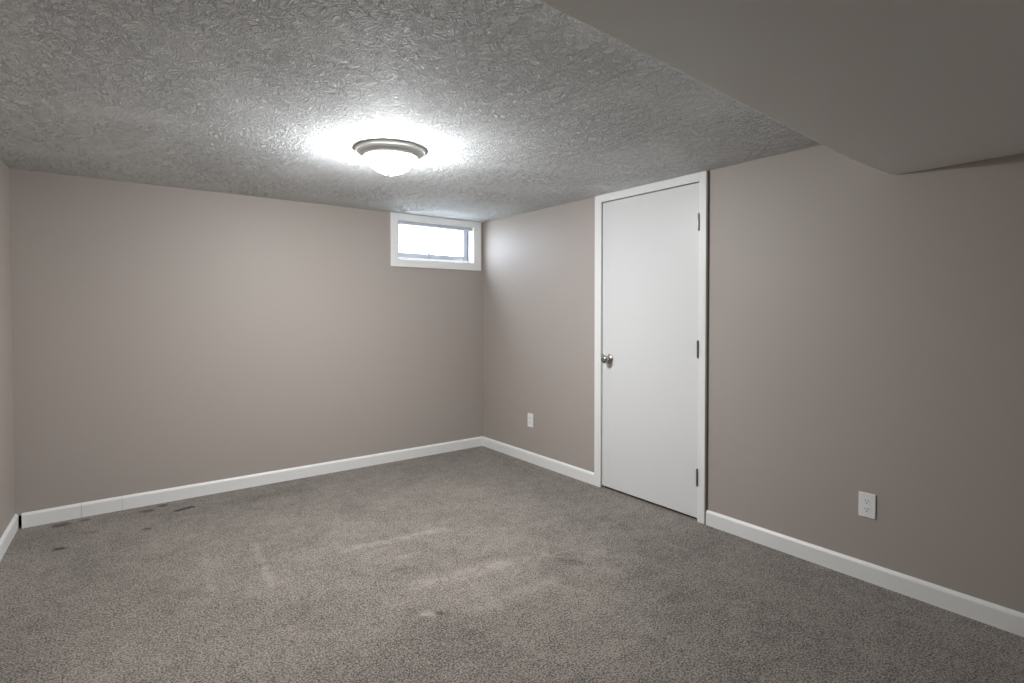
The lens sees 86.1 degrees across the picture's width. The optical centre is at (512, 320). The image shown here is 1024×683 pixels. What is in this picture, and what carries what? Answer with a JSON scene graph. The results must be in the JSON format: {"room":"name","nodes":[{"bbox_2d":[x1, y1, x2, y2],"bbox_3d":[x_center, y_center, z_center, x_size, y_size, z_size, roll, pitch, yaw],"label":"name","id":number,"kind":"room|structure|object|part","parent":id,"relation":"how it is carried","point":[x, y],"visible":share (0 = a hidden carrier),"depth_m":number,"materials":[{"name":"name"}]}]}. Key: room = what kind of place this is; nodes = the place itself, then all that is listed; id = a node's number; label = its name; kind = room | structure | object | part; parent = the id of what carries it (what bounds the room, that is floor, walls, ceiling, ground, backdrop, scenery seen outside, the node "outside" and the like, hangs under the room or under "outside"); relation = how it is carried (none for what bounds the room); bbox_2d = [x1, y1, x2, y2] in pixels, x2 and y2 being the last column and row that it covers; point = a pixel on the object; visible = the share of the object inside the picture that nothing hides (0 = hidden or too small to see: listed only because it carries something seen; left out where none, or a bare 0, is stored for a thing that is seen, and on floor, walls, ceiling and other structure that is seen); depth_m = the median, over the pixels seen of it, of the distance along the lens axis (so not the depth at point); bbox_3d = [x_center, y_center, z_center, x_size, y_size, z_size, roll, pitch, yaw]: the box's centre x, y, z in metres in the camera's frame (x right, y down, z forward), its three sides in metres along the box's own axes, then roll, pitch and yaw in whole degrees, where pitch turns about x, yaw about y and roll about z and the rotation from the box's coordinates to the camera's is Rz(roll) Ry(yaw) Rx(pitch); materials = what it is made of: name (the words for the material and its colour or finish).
{"room":"empty basement room","nodes":[
{"label":"empty basement room","id":0,"kind":"room"},
{"bbox_2d":[0,159,14,537],"bbox_3d":[-1.379,0.210,0.842,0.120,2.100,5.611,-1,1,-34],"label":"wall","id":1,"kind":"structure","parent":0,"point":[7,478],"depth_m":3.03,"materials":[{"name":"beige paint"}]},
{"bbox_2d":[0,514,18,560],"bbox_3d":[-1.325,1.215,0.901,0.014,0.088,5.606,-1,1,-34],"label":"baseboard","id":2,"kind":"structure","parent":1,"relation":"attached to","point":[9,533],"depth_m":2.99,"materials":[{"name":"white paint"}]},
{"bbox_2d":[9,168,482,524],"bbox_3d":[-1.826,0.149,4.097,4.029,2.100,0.140,-1,1,-37],"label":"wall","id":3,"kind":"structure","parent":0,"point":[164,337],"depth_m":3.80,"materials":[{"name":"beige paint"}]},
{"bbox_2d":[21,436,481,528],"bbox_3d":[-1.587,1.153,4.193,3.245,0.088,0.024,-1,1,-37],"label":"baseboard","id":4,"kind":"structure","parent":3,"relation":"attached to","point":[73,511],"depth_m":3.87,"materials":[{"name":"white paint"}]},
{"bbox_2d":[390,212,480,270],"bbox_3d":[-0.706,-0.690,4.916,0.906,0.452,0.155,-1,1,-37],"label":"window","id":5,"kind":"structure","parent":3,"relation":"in","point":[470,259],"depth_m":4.89,"materials":[{"name":"white paint"}]},
{"bbox_3d":[-0.733,-0.703,4.937,0.738,0.295,0.032,-1,1,-37],"label":"frame","id":6,"kind":"part","parent":5,"relation":"part of","materials":[{"name":"grey plastic"}]},
{"bbox_3d":[-0.717,-0.545,4.919,0.750,0.019,0.030,-1,1,-37],"label":"sill","id":7,"kind":"part","parent":5,"relation":"part of","materials":[{"name":"white paint"}]},
{"bbox_2d":[0,0,821,222],"bbox_3d":[-0.083,-0.909,1.760,4.029,0.100,5.940,-1,1,-37],"label":"ceiling","id":8,"kind":"structure","parent":0,"point":[514,107],"depth_m":2.17,"materials":[{"name":"white paint"}]},
{"bbox_2d":[355,139,425,176],"bbox_3d":[-0.628,-0.809,2.816,0.356,0.139,0.356,-1,1,-37],"label":"ceiling light","id":9,"kind":"object","parent":8,"relation":"attached to","point":[386,156],"visible":1,"depth_m":2.72,"materials":[{"name":"white glass"}]},
{"bbox_3d":[-0.628,-0.797,2.816,0.267,0.087,0.267,-1,1,-37],"label":"lamp shade","id":10,"kind":"part","parent":9,"relation":"part of","materials":[{"name":"white glass"}]},
{"bbox_2d":[0,446,1023,682],"bbox_3d":[-0.082,1.271,1.800,4.029,0.060,5.940,-1,1,-37],"label":"floor","id":11,"kind":"structure","parent":0,"point":[481,564],"depth_m":2.47,"materials":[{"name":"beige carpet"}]},
{"bbox_2d":[482,145,1023,612],"bbox_3d":[1.453,0.168,2.973,0.140,2.100,5.600,-1,1,-37],"label":"wall","id":12,"kind":"structure","parent":0,"point":[866,323],"depth_m":2.67,"materials":[{"name":"beige paint"}]},
{"bbox_2d":[528,413,532,427],"bbox_3d":[0.145,0.832,4.601,0.008,0.115,0.072,-1,1,-37],"label":"wall outlet","id":13,"kind":"object","parent":12,"relation":"attached to","point":[530,415],"visible":1,"depth_m":4.59,"materials":[{"name":"white plastic"}]},
{"bbox_2d":[482,436,593,484],"bbox_3d":[0.153,1.145,4.591,0.014,0.088,1.480,-1,1,-37],"label":"baseboard","id":14,"kind":"structure","parent":12,"relation":"attached to","point":[572,471],"depth_m":4.47,"materials":[{"name":"white paint"}]},
{"bbox_2d":[601,183,699,517],"bbox_3d":[0.871,0.177,3.604,0.103,2.026,0.807,-1,1,-37],"label":"door","id":15,"kind":"structure","parent":12,"relation":"in","point":[650,349],"depth_m":3.58,"materials":[{"name":"white paint"}]},
{"bbox_3d":[0.656,0.270,3.862,0.068,0.068,0.068,-1,1,-37],"label":"knob","id":16,"kind":"part","parent":15,"relation":"part of","materials":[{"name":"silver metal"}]},
{"bbox_2d":[594,171,708,524],"bbox_3d":[0.929,0.156,3.655,0.157,2.099,0.921,-1,1,-37],"label":"door frame","id":17,"kind":"structure","parent":12,"relation":"attached to","point":[702,178],"depth_m":3.29,"materials":[{"name":"white paint"}]},
{"bbox_2d":[706,510,1023,636],"bbox_3d":[2.114,1.192,1.986,0.014,0.088,3.198,-1,1,-37],"label":"baseboard","id":18,"kind":"structure","parent":12,"relation":"attached to","point":[1009,620],"depth_m":2.53,"materials":[{"name":"white paint"}]},
{"bbox_2d":[858,491,875,518],"bbox_3d":[1.666,0.867,2.580,0.008,0.115,0.072,-1,1,-37],"label":"wall outlet","id":19,"kind":"object","parent":12,"relation":"attached to","point":[866,507],"visible":1,"depth_m":2.58,"materials":[{"name":"white plastic"}]},
{"bbox_2d":[863,506,870,512],"bbox_3d":[1.663,0.887,2.579,0.002,0.027,0.034,-1,1,-37],"label":"receptacle","id":20,"kind":"object","parent":19,"relation":"attached to","point":[866,509],"depth_m":2.58,"materials":[{"name":"grey plastic"}]},
{"bbox_2d":[863,498,870,504],"bbox_3d":[1.663,0.848,2.578,0.002,0.027,0.034,-1,1,-37],"label":"receptacle","id":21,"kind":"object","parent":19,"relation":"attached to","point":[866,501],"depth_m":2.58,"materials":[{"name":"grey plastic"}]},
{"bbox_2d":[538,0,1023,174],"bbox_3d":[1.032,-0.730,0.554,3.420,0.214,2.267,-1,1,-37],"label":"ceiling","id":22,"kind":"structure","parent":0,"point":[896,87],"depth_m":1.34,"materials":[{"name":"paint"}]}
]}

